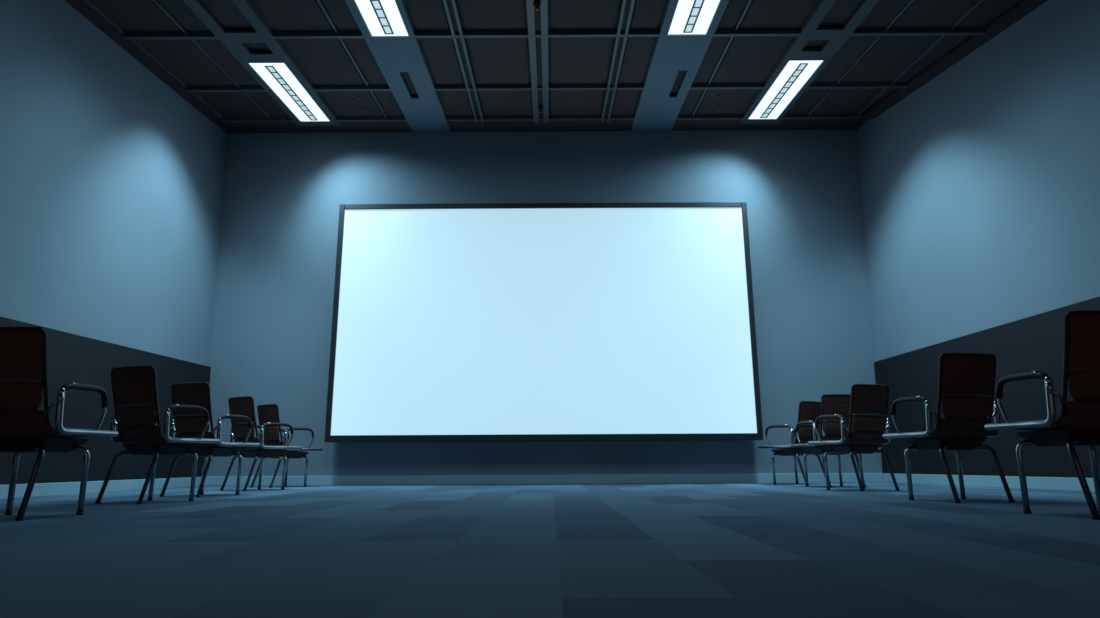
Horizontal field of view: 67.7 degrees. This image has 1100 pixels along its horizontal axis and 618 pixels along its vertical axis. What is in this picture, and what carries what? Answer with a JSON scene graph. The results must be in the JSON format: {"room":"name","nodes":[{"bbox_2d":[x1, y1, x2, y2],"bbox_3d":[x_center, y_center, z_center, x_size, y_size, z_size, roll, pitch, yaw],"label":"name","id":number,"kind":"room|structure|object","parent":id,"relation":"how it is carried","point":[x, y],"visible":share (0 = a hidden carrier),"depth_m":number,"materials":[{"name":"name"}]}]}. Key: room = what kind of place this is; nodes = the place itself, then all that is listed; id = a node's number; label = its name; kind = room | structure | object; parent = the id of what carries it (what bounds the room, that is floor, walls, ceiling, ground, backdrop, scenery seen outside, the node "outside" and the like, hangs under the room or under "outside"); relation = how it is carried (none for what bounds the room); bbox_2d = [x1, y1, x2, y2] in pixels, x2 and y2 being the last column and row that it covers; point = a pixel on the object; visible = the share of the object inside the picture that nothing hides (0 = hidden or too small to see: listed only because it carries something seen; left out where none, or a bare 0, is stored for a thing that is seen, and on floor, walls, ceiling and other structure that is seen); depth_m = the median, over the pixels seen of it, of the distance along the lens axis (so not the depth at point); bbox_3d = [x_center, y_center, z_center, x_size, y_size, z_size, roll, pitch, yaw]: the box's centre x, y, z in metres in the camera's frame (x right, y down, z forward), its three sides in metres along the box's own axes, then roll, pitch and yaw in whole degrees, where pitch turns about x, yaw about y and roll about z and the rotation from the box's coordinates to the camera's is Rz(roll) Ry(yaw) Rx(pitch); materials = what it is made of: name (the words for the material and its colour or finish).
{"room":"presentation room","nodes":[
{"label":"presentation room","id":0,"kind":"room"},
{"bbox_2d":[0,0,226,366],"bbox_3d":[-4.522,-1.414,4.569,0.150,5.042,12.850,0,-11,0],"label":"wall","id":1,"kind":"structure","parent":0,"point":[111,181],"depth_m":8.11,"materials":[{"name":"paint"}]},
{"bbox_2d":[0,477,200,498],"bbox_3d":[-4.425,1.007,4.114,0.020,0.115,12.850,0,-11,0],"label":"baseboard","id":2,"kind":"structure","parent":1,"relation":"attached to","point":[62,488],"depth_m":7.87,"materials":[{"name":"paint"}]},
{"bbox_2d":[0,316,210,484],"bbox_3d":[-4.433,0.268,4.253,0.012,1.419,12.850,0,-11,0],"label":"dado","id":3,"kind":"object","parent":1,"relation":"attached to","point":[71,357],"visible":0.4,"depth_m":7.96,"materials":[{"name":"paint"}]},
{"bbox_2d":[64,0,221,121],"bbox_3d":[-4.384,-2.742,8.547,0.140,0.394,4.580,0,-11,0],"label":"trim","id":4,"kind":"structure","parent":1,"relation":"attached to","point":[81,6],"depth_m":8.75,"materials":[{"name":"paint"}]},
{"bbox_2d":[206,112,882,476],"bbox_3d":[-0.104,-0.237,10.957,8.975,5.042,0.150,0,-11,0],"label":"wall","id":5,"kind":"structure","parent":0,"point":[283,194],"depth_m":10.97,"materials":[{"name":"paint"}]},
{"bbox_2d":[214,122,304,132],"bbox_3d":[-3.913,-2.463,11.063,1.080,0.058,0.470,0,-11,0],"label":"trim","id":6,"kind":"structure","parent":5,"relation":"attached to","point":[228,127],"depth_m":11.07,"materials":[{"name":"tile"}]},
{"bbox_2d":[299,126,345,132],"bbox_3d":[-3.088,-2.459,11.141,0.570,0.047,0.315,0,-11,0],"label":"trim","id":7,"kind":"structure","parent":5,"relation":"attached to","point":[307,129],"depth_m":11.16,"materials":[{"name":"tile"}]},
{"bbox_2d":[338,121,411,131],"bbox_3d":[-2.345,-2.471,11.063,0.915,0.058,0.470,0,-11,0],"label":"trim","id":8,"kind":"structure","parent":5,"relation":"attached to","point":[348,126],"depth_m":11.05,"materials":[{"name":"tile"}]},
{"bbox_2d":[447,120,633,131],"bbox_3d":[-0.128,-2.483,11.063,2.480,0.058,0.470,0,-11,0],"label":"trim","id":9,"kind":"structure","parent":5,"relation":"attached to","point":[512,125],"depth_m":11.07,"materials":[{"name":"tile"}]},
{"bbox_2d":[324,202,762,441],"bbox_3d":[-0.084,0.119,10.649,5.462,3.164,0.325,0,-11,0],"label":"projection screen","id":10,"kind":"object","parent":5,"relation":"attached to","point":[475,322],"visible":1,"depth_m":10.61,"materials":[{"name":"white fabric"}]},
{"bbox_2d":[204,473,882,485],"bbox_3d":[-0.091,2.167,10.419,8.635,0.118,0.020,0,-11,0],"label":"baseboard","id":11,"kind":"structure","parent":5,"relation":"attached to","point":[812,477],"depth_m":10.41,"materials":[{"name":"paint"}]},
{"bbox_2d":[671,119,741,130],"bbox_3d":[2.099,-2.494,11.063,0.875,0.058,0.470,0,-11,0],"label":"trim","id":12,"kind":"structure","parent":5,"relation":"attached to","point":[703,124],"depth_m":11.08,"materials":[{"name":"tile"}]},
{"bbox_2d":[735,123,776,129],"bbox_3d":[2.797,-2.490,11.141,0.520,0.047,0.315,0,-11,0],"label":"trim","id":13,"kind":"structure","parent":5,"relation":"attached to","point":[741,126],"depth_m":11.13,"materials":[{"name":"tile"}]},
{"bbox_2d":[773,119,867,129],"bbox_3d":[3.639,-2.503,11.063,1.165,0.058,0.470,0,-11,0],"label":"trim","id":14,"kind":"structure","parent":5,"relation":"attached to","point":[784,124],"depth_m":11.07,"materials":[{"name":"tile"}]},
{"bbox_2d":[0,483,1099,617],"bbox_3d":[0.616,1.096,4.092,10.401,0.120,13.150,0,-11,0],"label":"floor","id":15,"kind":"structure","parent":0,"point":[696,550],"depth_m":2.44,"materials":[{"name":"carpet"}]},
{"bbox_2d":[0,326,117,520],"bbox_3d":[-2.774,0.624,4.424,0.578,0.966,0.666,-1,-11,4],"label":"chair","id":16,"kind":"object","parent":15,"relation":"on","point":[24,428],"visible":1,"depth_m":4.21,"materials":[{"name":"black plastic"}]},
{"bbox_2d":[95,365,219,503],"bbox_3d":[-2.901,0.940,6.103,0.578,0.966,0.666,-5,-11,22],"label":"chair","id":17,"kind":"object","parent":15,"relation":"on","point":[138,425],"visible":1,"depth_m":5.90,"materials":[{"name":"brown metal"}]},
{"bbox_2d":[160,382,259,496],"bbox_3d":[-3.021,1.168,7.315,0.578,0.966,0.666,-4,-11,21],"label":"chair","id":18,"kind":"object","parent":15,"relation":"on","point":[192,423],"visible":0.85,"depth_m":7.11,"materials":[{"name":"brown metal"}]},
{"bbox_2d":[220,396,301,490],"bbox_3d":[-3.079,1.442,8.770,0.578,0.966,0.666,-8,-13,35],"label":"chair","id":19,"kind":"object","parent":15,"relation":"on","point":[243,405],"visible":0.91,"depth_m":8.59,"materials":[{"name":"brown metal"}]},
{"bbox_2d":[250,404,321,487],"bbox_3d":[-3.170,1.650,9.878,0.578,0.966,0.666,-9,-14,39],"label":"chair","id":20,"kind":"object","parent":15,"relation":"on","point":[266,413],"visible":0.67,"depth_m":9.70,"materials":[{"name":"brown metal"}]},
{"bbox_2d":[758,401,825,484],"bbox_3d":[2.920,1.611,9.837,0.578,0.966,0.666,7,-13,-35],"label":"chair","id":21,"kind":"object","parent":15,"relation":"on","point":[808,410],"visible":0.77,"depth_m":9.65,"materials":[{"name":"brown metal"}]},
{"bbox_2d":[791,394,866,487],"bbox_3d":[3.017,1.431,8.887,0.578,0.966,0.666,2,-11,-12],"label":"chair","id":22,"kind":"object","parent":15,"relation":"on","point":[832,404],"visible":0.6,"depth_m":8.66,"materials":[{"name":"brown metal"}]},
{"bbox_2d":[808,384,899,491],"bbox_3d":[2.871,1.225,7.782,0.578,0.966,0.666,4,-11,-20],"label":"chair","id":23,"kind":"object","parent":15,"relation":"on","point":[868,417],"visible":0.99,"depth_m":7.58,"materials":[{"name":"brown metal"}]},
{"bbox_2d":[882,353,1014,502],"bbox_3d":[2.716,0.823,5.638,0.578,0.966,0.666,2,-11,-12],"label":"chair","id":24,"kind":"object","parent":15,"relation":"on","point":[963,376],"visible":0.97,"depth_m":5.42,"materials":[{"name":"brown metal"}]},
{"bbox_2d":[984,310,1099,519],"bbox_3d":[2.637,0.540,4.129,0.578,0.966,0.666,1,-11,-6],"label":"chair","id":25,"kind":"object","parent":15,"relation":"on","point":[1078,423],"visible":1,"depth_m":3.91,"materials":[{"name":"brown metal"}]},
{"bbox_2d":[180,0,967,111],"bbox_3d":[0.592,-3.518,4.959,10.401,1.136,13.150,0,-11,0],"label":"ceiling","id":26,"kind":"structure","parent":0,"point":[456,0],"depth_m":9.16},
{"bbox_2d":[152,0,270,117],"bbox_3d":[-3.680,-2.776,8.525,0.020,0.374,4.525,0,-11,0],"label":"rail","id":27,"kind":"object","parent":26,"relation":"attached to","point":[156,2],"visible":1,"depth_m":8.79,"materials":[{"name":"metal"}]},
{"bbox_2d":[196,92,266,116],"bbox_3d":[-3.991,-2.590,10.284,0.597,0.103,0.992,0,-11,0],"label":"tile","id":28,"kind":"structure","parent":26,"relation":"attached to","point":[228,104],"depth_m":10.31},
{"bbox_2d":[183,0,340,125],"bbox_3d":[-3.092,-3.295,4.768,0.570,1.238,12.510,0,-11,0],"label":"ceiling beam","id":29,"kind":"structure","parent":26,"relation":"attached to","point":[223,18],"depth_m":8.38,"materials":[{"name":"paint"}]},
{"bbox_2d":[158,0,209,30],"bbox_3d":[-3.523,-2.926,7.286,0.287,0.180,2.027,0,-11,0],"label":"tile","id":30,"kind":"structure","parent":29,"relation":"attached to","point":[178,9],"depth_m":7.93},
{"bbox_2d":[196,39,259,84],"bbox_3d":[-3.522,-2.731,9.040,0.287,0.129,1.347,0,-11,0],"label":"tile","id":31,"kind":"structure","parent":29,"relation":"attached to","point":[223,56],"depth_m":9.01,"materials":[{"name":"black tile"}]},
{"bbox_2d":[248,92,288,116],"bbox_3d":[-3.521,-2.592,10.284,0.287,0.103,0.992,0,-11,0],"label":"tile","id":32,"kind":"structure","parent":29,"relation":"attached to","point":[264,99],"depth_m":10.31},
{"bbox_2d":[247,62,330,121],"bbox_3d":[-3.090,-2.619,9.870,0.408,0.239,1.905,0,-11,0],"label":"ceiling light","id":33,"kind":"object","parent":29,"relation":"attached to","point":[277,76],"visible":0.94,"depth_m":9.73,"materials":[{"name":"white plastic"}]},
{"bbox_2d":[250,0,333,30],"bbox_3d":[-2.485,-2.931,7.286,0.632,0.180,2.027,0,-11,0],"label":"tile","id":34,"kind":"structure","parent":29,"relation":"attached to","point":[280,15],"depth_m":7.94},
{"bbox_2d":[280,39,364,84],"bbox_3d":[-2.484,-2.736,9.040,0.632,0.129,1.347,0,-11,0],"label":"tile","id":35,"kind":"structure","parent":29,"relation":"attached to","point":[324,61],"depth_m":9.02,"materials":[{"name":"black tile"}]},
{"bbox_2d":[319,91,383,115],"bbox_3d":[-2.484,-2.598,10.284,0.632,0.103,0.992,0,-11,0],"label":"tile","id":36,"kind":"structure","parent":29,"relation":"attached to","point":[343,103],"depth_m":10.29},
{"bbox_2d":[345,0,450,132],"bbox_3d":[-1.632,-3.284,4.928,0.520,1.262,12.830,0,-11,0],"label":"ceiling beam","id":37,"kind":"structure","parent":26,"relation":"attached to","point":[398,59],"depth_m":9.32,"materials":[{"name":"paint"}]},
{"bbox_2d":[321,0,359,30],"bbox_3d":[-2.018,-2.934,7.286,0.247,0.180,2.027,0,-11,0],"label":"tile","id":38,"kind":"structure","parent":37,"relation":"attached to","point":[338,10],"depth_m":7.95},
{"bbox_2d":[344,38,387,84],"bbox_3d":[-2.017,-2.739,9.040,0.247,0.129,1.347,0,-11,0],"label":"tile","id":39,"kind":"structure","parent":37,"relation":"attached to","point":[358,47],"depth_m":9.00,"materials":[{"name":"black tile"}]},
{"bbox_2d":[353,0,409,36],"bbox_3d":[-1.613,-2.905,7.363,0.388,0.238,1.897,0,-11,0],"label":"ceiling light","id":40,"kind":"object","parent":37,"relation":"attached to","point":[382,18],"visible":0.95,"depth_m":7.90,"materials":[{"name":"white plastic"}]},
{"bbox_2d":[373,91,403,115],"bbox_3d":[-2.016,-2.600,10.284,0.247,0.103,0.992,0,-11,0],"label":"tile","id":41,"kind":"structure","parent":37,"relation":"attached to","point":[387,100],"depth_m":10.30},
{"bbox_2d":[404,0,449,29],"bbox_3d":[-1.180,-2.938,7.286,0.372,0.180,2.027,0,-11,0],"label":"tile","id":42,"kind":"structure","parent":37,"relation":"attached to","point":[424,14],"depth_m":7.94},
{"bbox_2d":[418,38,464,83],"bbox_3d":[-1.179,-2.743,9.040,0.372,0.129,1.347,0,-11,0],"label":"tile","id":43,"kind":"structure","parent":37,"relation":"attached to","point":[440,54],"depth_m":9.01,"materials":[{"name":"black tile"}]},
{"bbox_2d":[438,91,472,115],"bbox_3d":[-1.179,-2.604,10.284,0.372,0.103,0.992,0,-11,0],"label":"tile","id":44,"kind":"structure","parent":37,"relation":"attached to","point":[455,103],"depth_m":10.31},
{"bbox_2d":[222,114,862,121],"bbox_3d":[-0.100,-2.516,10.803,8.427,0.059,0.055,0,-11,0],"label":"bar","id":45,"kind":"object","parent":37,"relation":"attached to","point":[702,116],"visible":0.85,"depth_m":10.78,"materials":[{"name":"paint"}]},
{"bbox_2d":[84,0,222,117],"bbox_3d":[-4.305,-2.772,8.525,0.020,0.374,4.525,0,-11,0],"label":"rail","id":46,"kind":"object","parent":45,"relation":"attached to","point":[89,2],"visible":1,"depth_m":8.81,"materials":[{"name":"metal"}]},
{"bbox_2d":[90,0,181,31],"bbox_3d":[-3.993,-2.923,7.286,0.597,0.180,2.027,0,-11,0],"label":"tile","id":47,"kind":"structure","parent":46,"relation":"attached to","point":[130,15],"depth_m":7.92,"materials":[{"name":"black tile"}]},
{"bbox_2d":[136,39,235,85],"bbox_3d":[-3.992,-2.728,9.040,0.597,0.129,1.347,0,-11,0],"label":"tile","id":48,"kind":"structure","parent":46,"relation":"attached to","point":[184,58],"depth_m":9.00,"materials":[{"name":"black tile"}]},
{"bbox_2d":[317,0,386,117],"bbox_3d":[-2.155,-2.784,8.525,0.020,0.374,4.525,0,-11,0],"label":"rail","id":49,"kind":"object","parent":45,"relation":"attached to","point":[321,4],"visible":1,"depth_m":8.86,"materials":[{"name":"metal"}]},
{"bbox_2d":[692,0,751,115],"bbox_3d":[1.875,-2.805,8.525,0.020,0.374,4.525,0,-11,0],"label":"rail","id":50,"kind":"object","parent":45,"relation":"attached to","point":[748,1],"visible":1,"depth_m":8.81,"materials":[{"name":"metal"}]},
{"bbox_2d":[858,0,983,114],"bbox_3d":[4.055,-2.816,8.525,0.020,0.374,4.525,0,-11,0],"label":"rail","id":51,"kind":"object","parent":45,"relation":"attached to","point":[978,2],"visible":1,"depth_m":8.88,"materials":[{"name":"metal"}]},
{"bbox_2d":[812,88,883,113],"bbox_3d":[3.729,-2.630,10.284,0.627,0.103,0.992,0,-11,0],"label":"tile","id":52,"kind":"structure","parent":51,"relation":"attached to","point":[838,101],"depth_m":10.31,"materials":[{"name":"black tile"}]},
{"bbox_2d":[862,88,896,112],"bbox_3d":[4.143,-2.632,10.284,0.145,0.103,0.992,0,-11,0],"label":"tile","id":53,"kind":"structure","parent":51,"relation":"attached to","point":[889,90],"depth_m":10.13,"materials":[{"name":"black tile"}]},
{"bbox_2d":[840,35,940,81],"bbox_3d":[3.728,-2.768,9.040,0.627,0.129,1.347,0,-11,0],"label":"tile","id":54,"kind":"structure","parent":51,"relation":"attached to","point":[889,56],"depth_m":9.02,"materials":[{"name":"black tile"}]},
{"bbox_2d":[896,35,970,81],"bbox_3d":[4.221,-2.771,9.040,0.303,0.129,1.347,0,-11,0],"label":"tile","id":55,"kind":"structure","parent":51,"relation":"attached to","point":[948,42],"depth_m":8.89,"materials":[{"name":"black tile"}]},
{"bbox_2d":[890,0,977,27],"bbox_3d":[3.727,-2.964,7.286,0.627,0.180,2.027,0,-11,0],"label":"tile","id":56,"kind":"structure","parent":51,"relation":"attached to","point":[920,13],"depth_m":7.97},
{"bbox_2d":[955,0,1019,26],"bbox_3d":[4.337,-2.967,7.286,0.536,0.180,2.027,0,-11,0],"label":"tile","id":57,"kind":"structure","parent":51,"relation":"attached to","point":[986,11],"depth_m":7.95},
{"bbox_2d":[186,82,906,91],"bbox_3d":[-0.042,-2.634,9.744,8.544,0.060,0.070,0,-11,0],"label":"bar","id":58,"kind":"object","parent":37,"relation":"attached to","point":[842,85],"visible":0.86,"depth_m":9.71,"materials":[{"name":"paint"}]},
{"bbox_2d":[123,28,983,39],"bbox_3d":[0.037,-2.792,8.326,8.702,0.060,0.065,0,-11,0],"label":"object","id":59,"kind":"structure","parent":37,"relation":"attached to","point":[859,31],"depth_m":8.29,"materials":[{"name":"paint"}]},
{"bbox_2d":[443,0,483,122],"bbox_3d":[-0.934,-2.756,8.582,0.110,0.399,4.650,0,-11,0],"label":"rail","id":60,"kind":"object","parent":59,"relation":"attached to","point":[451,9],"visible":0.85,"depth_m":8.79,"materials":[{"name":"metal"}]},
{"bbox_2d":[526,0,548,122],"bbox_3d":[-0.119,-2.760,8.582,0.200,0.399,4.650,0,-11,0],"label":"rail","id":61,"kind":"object","parent":59,"relation":"attached to","point":[537,21],"visible":0.96,"depth_m":8.82,"materials":[{"name":"metal"}]},
{"bbox_2d":[457,0,527,29],"bbox_3d":[-0.550,-2.941,7.286,0.652,0.180,2.027,0,-11,0],"label":"tile","id":62,"kind":"structure","parent":61,"relation":"attached to","point":[474,14],"depth_m":7.94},
{"bbox_2d":[465,38,530,83],"bbox_3d":[-0.549,-2.746,9.040,0.652,0.129,1.347,0,-11,0],"label":"tile","id":63,"kind":"structure","parent":61,"relation":"attached to","point":[493,60],"depth_m":9.02,"materials":[{"name":"black tile"}]},
{"bbox_2d":[478,90,532,114],"bbox_3d":[-0.549,-2.608,10.284,0.652,0.103,0.992,0,-11,0],"label":"tile","id":64,"kind":"structure","parent":61,"relation":"attached to","point":[493,102],"depth_m":10.29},
{"bbox_2d":[533,0,540,10],"bbox_3d":[-0.120,-2.828,7.633,0.080,0.085,0.080,0,-11,0],"label":"sprinkler head","id":65,"kind":"object","parent":61,"relation":"attached to","point":[536,4],"visible":1,"depth_m":7.61},
{"bbox_2d":[538,105,543,112],"bbox_3d":[-0.118,-2.525,10.364,0.080,0.085,0.080,0,-11,0],"label":"sprinkler head","id":66,"kind":"object","parent":61,"relation":"attached to","point":[540,107],"visible":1,"depth_m":10.34},
{"bbox_2d":[549,90,604,114],"bbox_3d":[0.329,-2.612,10.284,0.687,0.103,0.992,0,-11,0],"label":"tile","id":67,"kind":"structure","parent":61,"relation":"attached to","point":[561,102],"depth_m":10.30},
{"bbox_2d":[548,37,614,83],"bbox_3d":[0.328,-2.751,9.040,0.687,0.129,1.347,0,-11,0],"label":"tile","id":68,"kind":"structure","parent":61,"relation":"attached to","point":[572,60],"depth_m":9.00,"materials":[{"name":"black tile"}]},
{"bbox_2d":[548,0,620,29],"bbox_3d":[0.327,-2.946,7.286,0.687,0.180,2.027,0,-11,0],"label":"tile","id":69,"kind":"structure","parent":61,"relation":"attached to","point":[562,14],"depth_m":7.95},
{"bbox_2d":[601,0,634,121],"bbox_3d":[0.731,-2.765,8.582,0.110,0.399,4.650,0,-11,0],"label":"rail","id":70,"kind":"object","parent":59,"relation":"attached to","point":[626,10],"visible":0.85,"depth_m":8.81,"materials":[{"name":"metal"}]},
{"bbox_2d":[631,0,728,131],"bbox_3d":[1.383,-3.300,4.928,0.550,1.262,12.830,0,-11,0],"label":"ceiling beam","id":71,"kind":"structure","parent":26,"relation":"attached to","point":[675,61],"depth_m":9.31,"materials":[{"name":"paint"}]},
{"bbox_2d":[611,90,640,114],"bbox_3d":[0.949,-2.616,10.284,0.317,0.103,0.992,0,-11,0],"label":"tile","id":72,"kind":"structure","parent":71,"relation":"attached to","point":[625,102],"depth_m":10.31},
{"bbox_2d":[618,37,656,82],"bbox_3d":[0.948,-2.754,9.040,0.317,0.129,1.347,0,-11,0],"label":"tile","id":73,"kind":"structure","parent":71,"relation":"attached to","point":[638,51],"depth_m":9.01,"materials":[{"name":"black tile"}]},
{"bbox_2d":[629,0,667,28],"bbox_3d":[0.947,-2.949,7.286,0.317,0.180,2.027,0,-11,0],"label":"tile","id":74,"kind":"structure","parent":71,"relation":"attached to","point":[646,14],"depth_m":7.96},
{"bbox_2d":[679,89,703,113],"bbox_3d":[1.764,-2.620,10.284,0.197,0.103,0.992,0,-11,0],"label":"tile","id":75,"kind":"structure","parent":71,"relation":"attached to","point":[693,95],"depth_m":10.29,"materials":[{"name":"black tile"}]},
{"bbox_2d":[667,0,720,35],"bbox_3d":[1.381,-2.921,7.363,0.403,0.238,1.897,0,-11,0],"label":"ceiling light","id":76,"kind":"object","parent":71,"relation":"attached to","point":[690,17],"visible":0.94,"depth_m":7.92,"materials":[{"name":"white plastic"}]},
{"bbox_2d":[693,37,728,82],"bbox_3d":[1.763,-2.758,9.040,0.197,0.129,1.347,0,-11,0],"label":"tile","id":77,"kind":"structure","parent":71,"relation":"attached to","point":[715,49],"depth_m":9.02,"materials":[{"name":"black tile"}]},
{"bbox_2d":[717,0,747,28],"bbox_3d":[1.762,-2.953,7.286,0.197,0.180,2.027,0,-11,0],"label":"tile","id":78,"kind":"structure","parent":71,"relation":"attached to","point":[734,8],"depth_m":7.97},
{"bbox_2d":[740,0,878,122],"bbox_3d":[2.793,-3.325,4.768,0.520,1.238,12.510,0,-11,0],"label":"ceiling beam","id":79,"kind":"structure","parent":26,"relation":"attached to","point":[845,16],"depth_m":8.40,"materials":[{"name":"paint"}]},
{"bbox_2d":[695,89,758,113],"bbox_3d":[2.211,-2.622,10.284,0.642,0.103,0.992,0,-11,0],"label":"tile","id":80,"kind":"structure","parent":79,"relation":"attached to","point":[736,101],"depth_m":10.29,"materials":[{"name":"black tile"}]},
{"bbox_2d":[711,36,793,82],"bbox_3d":[2.211,-2.761,9.040,0.642,0.129,1.347,0,-11,0],"label":"tile","id":81,"kind":"structure","parent":79,"relation":"attached to","point":[747,59],"depth_m":9.00,"materials":[{"name":"black tile"}]},
{"bbox_2d":[738,0,818,28],"bbox_3d":[2.210,-2.956,7.286,0.642,0.180,2.027,0,-11,0],"label":"tile","id":82,"kind":"structure","parent":79,"relation":"attached to","point":[760,13],"depth_m":7.96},
{"bbox_2d":[747,59,824,119],"bbox_3d":[2.795,-2.649,9.876,0.394,0.238,1.900,0,-11,0],"label":"ceiling light","id":83,"kind":"object","parent":79,"relation":"attached to","point":[795,74],"visible":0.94,"depth_m":9.75,"materials":[{"name":"white plastic"}]},
{"bbox_2d":[786,89,828,113],"bbox_3d":[3.224,-2.628,10.284,0.327,0.103,0.992,0,-11,0],"label":"tile","id":84,"kind":"structure","parent":79,"relation":"attached to","point":[809,98],"depth_m":10.31,"materials":[{"name":"black tile"}]},
{"bbox_2d":[813,36,876,81],"bbox_3d":[3.223,-2.766,9.040,0.327,0.129,1.347,0,-11,0],"label":"tile","id":85,"kind":"structure","parent":79,"relation":"attached to","point":[854,46],"depth_m":9.01,"materials":[{"name":"black tile"}]},
{"bbox_2d":[857,0,908,27],"bbox_3d":[3.222,-2.961,7.286,0.327,0.180,2.027,0,-11,0],"label":"tile","id":86,"kind":"structure","parent":79,"relation":"attached to","point":[884,11],"depth_m":7.96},
{"bbox_2d":[808,0,913,114],"bbox_3d":[3.400,-2.813,8.525,0.020,0.374,4.525,0,-11,0],"label":"rail","id":87,"kind":"object","parent":26,"relation":"attached to","point":[909,2],"visible":1,"depth_m":8.88,"materials":[{"name":"metal"}]},
{"bbox_2d":[857,0,1099,361],"bbox_3d":[5.016,-1.464,4.569,0.149,5.042,12.946,1,-11,-6],"label":"wall","id":88,"kind":"structure","parent":0,"point":[980,186],"depth_m":8.41,"materials":[{"name":"paint"}]},
{"bbox_2d":[862,0,1047,118],"bbox_3d":[4.447,-2.788,8.547,0.159,0.394,4.626,1,-11,-6],"label":"trim","id":89,"kind":"structure","parent":88,"relation":"attached to","point":[1025,7],"depth_m":8.81,"materials":[{"name":"paint"}]},
{"bbox_2d":[874,296,1099,477],"bbox_3d":[4.943,0.062,4.282,0.012,1.739,12.930,1,-11,-6],"label":"dado","id":90,"kind":"object","parent":88,"relation":"attached to","point":[1036,342],"visible":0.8,"depth_m":8.13,"materials":[{"name":"paint"}]},
{"bbox_2d":[882,473,1094,491],"bbox_3d":[4.943,0.958,4.114,0.020,0.115,12.930,1,-11,-6],"label":"baseboard","id":91,"kind":"structure","parent":88,"relation":"attached to","point":[1042,483],"depth_m":8.22,"materials":[{"name":"paint"}]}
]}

